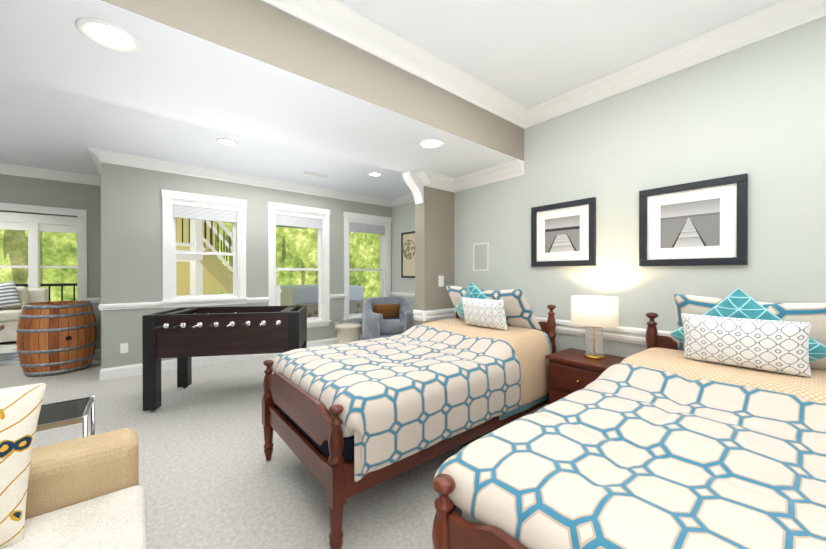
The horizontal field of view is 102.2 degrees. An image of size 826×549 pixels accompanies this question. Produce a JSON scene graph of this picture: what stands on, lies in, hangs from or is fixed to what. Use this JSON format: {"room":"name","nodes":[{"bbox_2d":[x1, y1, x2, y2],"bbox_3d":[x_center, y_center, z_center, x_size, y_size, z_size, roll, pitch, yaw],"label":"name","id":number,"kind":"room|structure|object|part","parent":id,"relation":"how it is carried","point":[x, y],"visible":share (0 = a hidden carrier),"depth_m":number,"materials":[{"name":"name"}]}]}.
{"room":"bedroom","nodes":[
{"label":"bedroom","id":0,"kind":"room"},
{"bbox_2d":[0,212,76,287],"bbox_3d":[-9.562,-0.106,5.924,6.950,2.740,0.200,0,0,-39],"label":"window frame","id":1,"kind":"structure","parent":0,"point":[33,221],"depth_m":7.05,"materials":[{"name":"white wood"}]},
{"bbox_2d":[0,221,76,267],"bbox_3d":[-9.727,-0.610,5.768,6.500,0.950,0.070,0,0,-39],"label":"bars","id":2,"kind":"object","parent":1,"relation":"attached to","point":[41,227],"visible":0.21,"depth_m":7.17,"materials":[{"name":"white wood"}]},
{"bbox_2d":[0,174,100,348],"bbox_3d":[-7.339,-0.095,3.060,6.750,2.740,0.150,0,0,-39],"label":"wall","id":3,"kind":"structure","parent":0,"point":[33,191],"depth_m":4.91,"materials":[{"name":"grey paint"}]},
{"bbox_2d":[0,202,86,298],"bbox_3d":[-6.701,0.158,3.584,4.600,2.230,0.200,0,0,-39],"label":"door frame","id":4,"kind":"structure","parent":3,"relation":"attached to","point":[81,214],"depth_m":4.91,"materials":[{"name":"white wood"}]},
{"bbox_2d":[0,163,95,184],"bbox_3d":[-7.260,-1.402,2.958,6.750,0.125,0.100,0,0,-39],"label":"crown molding","id":5,"kind":"structure","parent":3,"relation":"attached to","point":[8,169],"depth_m":4.68,"materials":[{"name":"white wood"}]},
{"bbox_2d":[93,348,100,358],"bbox_3d":[-4.825,1.198,5.022,0.320,0.140,0.016,0,0,-39],"label":"baseboard","id":6,"kind":"structure","parent":3,"relation":"attached to","point":[97,351],"depth_m":5.05,"materials":[{"name":"white wood"}]},
{"bbox_2d":[101,162,391,368],"bbox_3d":[-2.147,-0.104,5.428,4.280,2.740,0.200,0,0,-39],"label":"wall","id":7,"kind":"structure","parent":0,"point":[131,241],"depth_m":4.29,"materials":[{"name":"grey paint"}]},
{"bbox_2d":[92,163,100,185],"bbox_3d":[-4.217,-1.408,4.493,0.100,0.125,1.350,0,0,-39],"label":"crown molding","id":8,"kind":"structure","parent":7,"relation":"attached to","point":[98,165],"depth_m":4.95,"materials":[{"name":"white"}]},
{"bbox_2d":[120,343,127,352],"bbox_3d":[-3.575,0.911,4.126,0.075,0.120,0.006,0,0,-39],"label":"outlet","id":9,"kind":"object","parent":7,"relation":"attached to","point":[123,347],"depth_m":4.13,"materials":[{"name":"white plastic"}]},
{"bbox_2d":[161,189,247,307],"bbox_3d":[-2.943,-0.336,4.742,1.040,1.550,0.248,0,0,-39],"label":"window","id":10,"kind":"structure","parent":7,"relation":"in","point":[171,299],"depth_m":4.63,"materials":[{"name":"white wood"}]},
{"bbox_2d":[173,201,236,222],"bbox_3d":[-2.926,-0.881,4.719,0.776,0.219,0.056,0,0,-39],"label":"window blind","id":11,"kind":"object","parent":10,"relation":"attached to","point":[190,210],"visible":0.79,"depth_m":4.68,"materials":[{"name":"white fabric"}]},
{"bbox_2d":[100,334,362,380],"bbox_3d":[-2.085,1.197,5.344,4.296,0.140,0.016,0,0,-39],"label":"baseboard","id":12,"kind":"structure","parent":7,"relation":"attached to","point":[124,371],"depth_m":4.58,"materials":[{"name":"white wood"}]},
{"bbox_2d":[88,147,391,206],"bbox_3d":[-2.091,-1.411,5.276,4.380,0.125,0.100,0,0,-39],"label":"crown molding","id":13,"kind":"structure","parent":7,"relation":"attached to","point":[98,156],"depth_m":4.75,"materials":[{"name":"white wood"}]},
{"bbox_2d":[267,202,330,327],"bbox_3d":[-1.916,-0.119,5.587,1.060,2.030,0.248,0,0,-39],"label":"window","id":14,"kind":"structure","parent":7,"relation":"in","point":[322,318],"depth_m":5.71,"materials":[{"name":"white wood"}]},
{"bbox_2d":[275,211,322,228],"bbox_3d":[-1.898,-0.904,5.563,0.796,0.219,0.056,0,0,-39],"label":"window blind","id":15,"kind":"object","parent":14,"relation":"attached to","point":[296,220],"visible":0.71,"depth_m":5.53,"materials":[{"name":"white fabric"}]},
{"bbox_2d":[343,212,391,322],"bbox_3d":[-0.900,-0.122,6.422,1.070,2.030,0.248,0,0,-39],"label":"window","id":16,"kind":"structure","parent":7,"relation":"in","point":[385,265],"depth_m":6.43,"materials":[{"name":"white wood"}]},
{"bbox_2d":[349,219,384,234],"bbox_3d":[-0.882,-0.907,6.397,0.806,0.219,0.056,0,0,-39],"label":"window blind","id":17,"kind":"object","parent":16,"relation":"attached to","point":[366,227],"visible":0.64,"depth_m":6.37,"materials":[{"name":"white fabric"}]},
{"bbox_2d":[0,0,523,177],"bbox_3d":[-3.095,-1.245,0.330,9.850,0.420,0.990,0,0,-39],"label":"soffit beam","id":18,"kind":"structure","parent":0,"point":[259,69],"depth_m":1.85,"materials":[{"name":"white paint"}]},
{"bbox_2d":[75,17,142,52],"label":"recessed light","id":19,"kind":"object","parent":18,"relation":"attached to","point":[83,22],"depth_m":1.43,"materials":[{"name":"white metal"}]},
{"bbox_2d":[261,0,528,128],"bbox_3d":[-2.749,-1.391,-0.092,9.850,0.125,0.100,0,0,-39],"label":"crown molding","id":20,"kind":"structure","parent":18,"relation":"attached to","point":[345,23],"depth_m":2.09,"materials":[{"name":"white wood"}]},
{"bbox_2d":[418,138,444,148],"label":"recessed light","id":21,"kind":"object","parent":18,"relation":"attached to","point":[420,142],"depth_m":2.63,"materials":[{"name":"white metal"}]},
{"bbox_2d":[0,341,527,548],"bbox_3d":[-3.607,1.339,1.893,11.430,0.120,14.000,0,0,-39],"label":"floor","id":22,"kind":"structure","parent":0,"point":[210,477],"depth_m":2.13,"materials":[{"name":"carpet"}]},
{"bbox_2d":[0,325,19,365],"bbox_3d":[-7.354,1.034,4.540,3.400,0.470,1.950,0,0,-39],"label":"rug","id":23,"kind":"object","parent":22,"relation":"on","point":[8,354],"visible":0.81,"depth_m":5.16,"materials":[{"name":"white fabric"}]},
{"bbox_2d":[0,281,48,341],"bbox_3d":[-8.544,0.672,5.554,3.250,1.087,0.970,0,0,-39],"label":"sofa","id":24,"kind":"object","parent":22,"relation":"on","point":[14,298],"visible":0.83,"depth_m":6.18,"materials":[{"name":"white fabric"}]},
{"bbox_2d":[0,281,20,307],"bbox_3d":[-7.666,0.404,6.099,0.715,0.599,0.242,0,0,-39],"label":"pillow","id":25,"kind":"object","parent":24,"relation":"on","point":[10,296],"depth_m":6.20,"materials":[{"name":"white fabric"}]},
{"bbox_3d":[-7.766,0.754,6.025,0.990,0.180,0.710,0,0,-39],"label":"seat","id":26,"kind":"part","parent":24,"relation":"part of","materials":[{"name":"white fabric"}]},
{"bbox_3d":[-8.773,0.565,5.832,3.250,0.560,0.250,0,0,-39],"label":"backrest","id":27,"kind":"part","parent":24,"relation":"part of","materials":[{"name":"beige fabric"}]},
{"bbox_2d":[16,301,96,376],"bbox_3d":[-4.697,0.820,4.424,0.732,0.900,0.732,0,0,-39],"label":"wine barrel","id":28,"kind":"object","parent":22,"relation":"on","point":[53,338],"visible":1,"depth_m":4.18,"materials":[{"name":"brown wood"}]},
{"bbox_2d":[36,395,94,436],"bbox_3d":[-1.824,0.980,1.635,0.358,0.600,0.358,0,0,-39],"label":"tray table","id":29,"kind":"object","parent":22,"relation":"on","point":[61,413],"visible":0.44,"depth_m":1.66,"materials":[{"name":"silver metal"}]},
{"bbox_2d":[0,383,146,548],"bbox_3d":[-1.001,0.810,0.459,1.000,0.949,1.840,0,0,-39],"label":"sofa","id":30,"kind":"object","parent":22,"relation":"on","point":[87,492],"visible":1,"depth_m":1.12,"materials":[{"name":"beige"}]},
{"bbox_2d":[0,383,45,547],"bbox_3d":[-1.407,0.578,0.921,0.554,0.519,0.191,0,0,-39],"label":"pillow","id":31,"kind":"object","parent":30,"relation":"on","point":[22,488],"depth_m":1.04,"materials":[{"name":"white fabric"}]},
{"bbox_3d":[-1.133,0.898,0.809,0.760,0.170,0.702,0,0,-39],"label":"seat","id":32,"kind":"part","parent":30,"relation":"part of","materials":[{"name":"white fabric"}]},
{"bbox_3d":[-1.518,0.942,1.089,0.960,0.580,0.210,0,0,-39],"label":"arm","id":33,"kind":"part","parent":30,"relation":"part of"},
{"bbox_2d":[142,305,306,412],"bbox_3d":[-1.883,0.823,3.543,1.370,0.900,1.134,0,0,-12],"label":"foosball table","id":34,"kind":"object","parent":22,"relation":"on","point":[183,335],"visible":0.94,"depth_m":3.19,"materials":[{"name":"black wood"}]},
{"bbox_2d":[336,323,360,343],"bbox_3d":[-1.070,1.051,5.554,0.420,0.430,0.420,0,0,-39],"label":"drum side table","id":35,"kind":"object","parent":22,"relation":"on","point":[348,332],"visible":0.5,"depth_m":5.40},
{"bbox_2d":[362,297,413,339],"bbox_3d":[-0.428,0.836,5.718,0.928,0.858,0.928,0,0,-39],"label":"armchair","id":36,"kind":"object","parent":22,"relation":"on","point":[386,316],"visible":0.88,"depth_m":5.50,"materials":[{"name":"fabric"}]},
{"bbox_2d":[374,304,399,317],"bbox_3d":[-0.455,0.635,5.813,0.491,0.257,0.280,0,0,-39],"label":"pillow","id":37,"kind":"object","parent":36,"relation":"on","point":[387,310],"depth_m":5.77,"materials":[{"name":"brown fabric"}]},
{"bbox_3d":[-0.412,0.872,5.658,0.550,0.183,0.674,0,0,-15],"label":"seat","id":38,"kind":"part","parent":36,"relation":"part of","materials":[{"name":"fabric"}]},
{"bbox_2d":[262,282,555,548],"bbox_3d":[0.068,0.671,2.508,1.983,1.212,1.222,0,0,-39],"label":"bed","id":39,"kind":"object","parent":22,"relation":"on","point":[346,421],"visible":0.98,"depth_m":1.95,"materials":[{"name":"brown wood"}]},
{"bbox_3d":[0.067,0.691,2.507,1.840,0.168,0.990,0,0,-39],"label":"mattress","id":40,"kind":"part","parent":39,"relation":"part of","materials":[{"name":"white"}]},
{"bbox_2d":[270,325,520,481],"bbox_3d":[-0.150,0.698,2.329,1.311,0.482,1.222,0,0,-39],"label":"comforter","id":41,"kind":"object","parent":39,"relation":"on","point":[398,397],"depth_m":1.88,"materials":[{"name":"fabric"}]},
{"bbox_2d":[422,318,549,405],"bbox_3d":[0.487,0.683,2.852,0.626,0.483,1.171,0,0,-39],"label":"blanket","id":42,"kind":"object","parent":39,"relation":"on","point":[524,347],"depth_m":2.50,"materials":[{"name":"beige fabric"}]},
{"bbox_2d":[545,348,625,403],"bbox_3d":[1.275,0.937,2.393,0.416,0.680,0.486,0,0,-39],"label":"nightstand","id":43,"kind":"object","parent":22,"relation":"on","point":[571,370],"visible":0.29,"depth_m":2.35,"materials":[{"name":"brown wood"}]},
{"bbox_3d":[1.139,0.903,2.282,0.018,0.510,0.410,0,0,-39],"label":"drawer","id":44,"kind":"part","parent":43,"relation":"part of","materials":[{"name":"brown wood"}]},
{"bbox_2d":[571,295,618,358],"bbox_3d":[1.307,0.379,2.405,0.300,0.435,0.300,0,0,-39],"label":"table lamp","id":45,"kind":"object","parent":43,"relation":"on","point":[593,312],"visible":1,"depth_m":2.30,"materials":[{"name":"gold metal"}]},
{"bbox_3d":[1.307,0.474,2.406,0.120,0.203,0.120,0,0,-39],"label":"glass","id":46,"kind":"part","parent":45,"relation":"part of","materials":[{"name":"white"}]},
{"bbox_3d":[1.307,0.259,2.405,0.300,0.195,0.300,0,0,-39],"label":"lamp shade","id":47,"kind":"part","parent":45,"relation":"part of","materials":[{"name":"white fabric"}]},
{"bbox_2d":[432,288,825,548],"bbox_3d":[1.153,0.675,1.186,1.982,1.212,1.222,0,0,-39],"label":"bed","id":48,"kind":"object","parent":22,"relation":"on","point":[707,430],"visible":1,"depth_m":1.04,"materials":[{"name":"brown wood"}]},
{"bbox_3d":[1.152,0.696,1.185,1.840,0.168,0.990,0,0,-39],"label":"mattress","id":49,"kind":"part","parent":48,"relation":"part of","materials":[{"name":"white"}]},
{"bbox_2d":[621,347,825,402],"bbox_3d":[1.572,0.687,1.530,0.626,0.485,1.180,0,0,-39],"label":"blanket","id":50,"kind":"object","parent":48,"relation":"on","point":[686,378],"depth_m":1.51,"materials":[{"name":"beige fabric"}]},
{"bbox_2d":[0,0,780,228],"bbox_3d":[-3.607,-1.536,1.882,11.430,0.150,14.000,0,0,-39],"label":"ceiling","id":51,"kind":"structure","parent":0,"point":[528,53],"depth_m":2.46,"materials":[{"name":"white paint"}]},
{"bbox_2d":[216,138,237,145],"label":"recessed light","id":52,"kind":"object","parent":51,"relation":"in","point":[217,140],"depth_m":3.66,"materials":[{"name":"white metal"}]},
{"bbox_2d":[303,171,329,177],"bbox_3d":[-1.417,-1.468,4.897,0.360,0.008,0.140,0,0,-39],"label":"ceiling vent","id":53,"kind":"object","parent":51,"relation":"in","point":[315,174],"visible":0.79,"depth_m":4.88,"materials":[{"name":"white metal"}]},
{"bbox_2d":[392,201,414,325],"bbox_3d":[0.440,-0.105,5.807,0.200,2.740,2.900,0,0,-39],"label":"wall","id":54,"kind":"structure","parent":0,"point":[403,218],"depth_m":6.48,"materials":[{"name":"grey paint"}]},
{"bbox_2d":[392,193,414,206],"bbox_3d":[0.429,-1.412,5.579,0.100,0.125,2.570,0,0,-39],"label":"crown molding","id":55,"kind":"structure","parent":54,"relation":"attached to","point":[408,198],"depth_m":6.32,"materials":[{"name":"white wood"}]},
{"bbox_2d":[401,231,414,277],"bbox_3d":[-0.072,-0.367,6.251,0.025,0.860,0.460,0,0,-39],"label":"picture frame","id":56,"kind":"object","parent":54,"relation":"attached to","point":[407,254],"visible":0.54,"depth_m":6.27,"materials":[{"name":"black"}]},
{"bbox_2d":[415,186,453,324],"bbox_3d":[0.245,-0.097,3.673,0.450,2.740,0.150,0,0,-39],"label":"wall column","id":57,"kind":"structure","parent":0,"point":[434,235],"depth_m":3.57,"materials":[{"name":"beige paint"}]},
{"bbox_2d":[403,171,422,204],"bbox_3d":[0.001,-0.897,3.470,0.182,0.300,0.120,0,0,-39],"label":"corbel","id":58,"kind":"object","parent":57,"relation":"attached to","point":[413,182],"visible":1,"depth_m":3.46,"materials":[{"name":"white wood"}]},
{"bbox_2d":[438,276,443,286],"bbox_3d":[0.306,0.073,3.619,0.075,0.120,0.012,0,0,-39],"label":"light switch","id":59,"kind":"object","parent":57,"relation":"attached to","point":[440,278],"depth_m":3.61,"materials":[{"name":"white plastic"}]},
{"bbox_2d":[454,16,825,357],"bbox_3d":[2.749,-0.091,2.067,1.380,2.740,5.810,0,0,-39],"label":"wall","id":60,"kind":"structure","parent":0,"point":[756,112],"depth_m":2.22,"materials":[{"name":"grey paint"}]},
{"bbox_2d":[416,159,523,192],"bbox_3d":[0.486,-0.984,3.298,0.550,0.125,1.030,0,0,-39],"label":"crown molding","id":61,"kind":"structure","parent":60,"relation":"attached to","point":[505,171],"depth_m":3.40,"materials":[{"name":"white wood"}]},
{"bbox_2d":[473,242,488,270],"bbox_3d":[0.705,-0.182,3.461,0.009,0.290,0.200,0,0,-39],"label":"air vent","id":62,"kind":"object","parent":60,"relation":"in","point":[480,256],"visible":1,"depth_m":3.45,"materials":[{"name":"white metal"}]},
{"bbox_2d":[526,404,546,414],"bbox_3d":[2.247,1.210,1.582,0.016,0.140,5.630,0,0,-39],"label":"baseboard","id":63,"kind":"structure","parent":60,"relation":"attached to","point":[535,410],"depth_m":2.97,"materials":[{"name":"white"}]},
{"bbox_2d":[413,308,677,344],"bbox_3d":[2.028,0.441,1.477,0.485,0.110,5.810,0,0,-39],"label":"trim","id":64,"kind":"structure","parent":60,"relation":"attached to","point":[628,334],"depth_m":2.64,"materials":[{"name":"white wood"}]},
{"bbox_2d":[531,197,595,266],"bbox_3d":[1.241,-0.334,2.788,0.030,0.530,0.540,0,0,-39],"label":"framed picture","id":65,"kind":"object","parent":60,"relation":"attached to","point":[563,233],"visible":1,"depth_m":2.77,"materials":[{"name":"black"}]},
{"bbox_2d":[545,215,579,252],"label":"photo","id":66,"kind":"object","parent":65,"relation":"attached to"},
{"bbox_2d":[529,0,825,126],"bbox_3d":[2.497,-1.396,1.202,0.100,0.125,4.560,0,0,-39],"label":"crown molding","id":67,"kind":"structure","parent":60,"relation":"attached to","point":[781,16],"depth_m":2.11,"materials":[{"name":"white wood"}]},
{"bbox_2d":[639,173,747,265],"bbox_3d":[1.771,-0.322,2.143,0.030,0.530,0.540,0,0,-39],"label":"framed picture","id":68,"kind":"object","parent":60,"relation":"attached to","point":[701,223],"visible":0.96,"depth_m":2.11,"materials":[{"name":"black"}]},
{"bbox_2d":[660,198,719,247],"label":"photo","id":69,"kind":"object","parent":68,"relation":"attached to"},
{"bbox_3d":[-7.946,-0.078,-1.677,0.200,2.740,14.000,0,0,-39],"label":"wall","id":70,"kind":"structure","parent":0,"visible":0},
{"bbox_2d":[77,298,100,302],"bbox_3d":[-4.821,0.390,5.014,0.320,0.075,0.028,0,0,-39],"label":"trim","id":71,"kind":"structure","parent":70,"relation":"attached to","point":[93,300],"depth_m":5.00,"materials":[{"name":"white wood"}]},
{"bbox_2d":[102,302,162,310],"bbox_3d":[-3.501,0.393,4.171,0.590,0.075,0.028,0,0,-39],"label":"trim","id":72,"kind":"structure","parent":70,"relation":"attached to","point":[118,306],"depth_m":4.16,"materials":[{"name":"white wood"}]},
{"bbox_2d":[246,297,268,302],"bbox_3d":[-2.376,0.390,5.094,0.320,0.075,0.028,0,0,-39],"label":"trim","id":73,"kind":"structure","parent":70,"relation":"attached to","point":[259,299],"depth_m":5.09,"materials":[{"name":"white wood"}]},
{"bbox_2d":[330,294,344,298],"bbox_3d":[-1.352,0.387,5.935,0.290,0.075,0.028,0,0,-39],"label":"trim","id":74,"kind":"structure","parent":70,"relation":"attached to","point":[332,296],"depth_m":5.93,"materials":[{"name":"white wood"}]},
{"bbox_2d":[391,292,414,297],"bbox_3d":[0.415,0.388,5.658,0.030,0.075,2.700,0,0,-39],"label":"trim","id":75,"kind":"structure","parent":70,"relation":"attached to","point":[392,293],"depth_m":6.38,"materials":[{"name":"white wood"}]},
{"label":"outside","id":76,"kind":"structure","parent":0,"visible":0},
{"bbox_3d":[-22.142,1.308,30.738,85.000,0.230,64.290,0,0,-39],"label":"lawn","id":77,"kind":"structure","parent":76,"visible":0},
{"bbox_2d":[16,283,76,301],"bbox_3d":[-10.774,0.774,7.443,9.000,1.070,0.080,0,0,-39],"label":"rail","id":78,"kind":"object","parent":77,"relation":"on","point":[59,284],"visible":0.04,"depth_m":8.71,"materials":[{"name":"black"}]},
{"bbox_2d":[0,222,379,300],"bbox_3d":[-5.308,-4.190,7.097,30.244,11.100,19.699,0,0,-39],"label":"trees","id":79,"kind":"object","parent":77,"relation":"on","point":[297,248],"depth_m":18.13,"materials":[{"name":"green plant"}]},
{"bbox_2d":[176,218,281,305],"bbox_3d":[-3.913,-1.109,6.724,2.799,5.258,4.030,0,0,-39],"label":"deck","id":80,"kind":"object","parent":77,"relation":"on","point":[202,274],"visible":0.29,"depth_m":7.39,"materials":[{"name":"white wood"}]},
{"bbox_2d":[277,285,362,305],"bbox_3d":[-2.849,0.815,9.728,2.050,0.970,2.050,0,0,-39],"label":"hot tub","id":81,"kind":"object","parent":77,"relation":"on","point":[295,294],"visible":0.23,"depth_m":8.63,"materials":[{"name":"white"}]},
{"bbox_2d":[296,300,363,317],"bbox_3d":[-0.361,1.000,9.733,6.000,0.600,0.400,0,0,-39],"label":"stone wall","id":82,"kind":"structure","parent":77,"relation":"on","point":[356,306],"depth_m":8.45,"materials":[{"name":"grey stone"}]}
]}

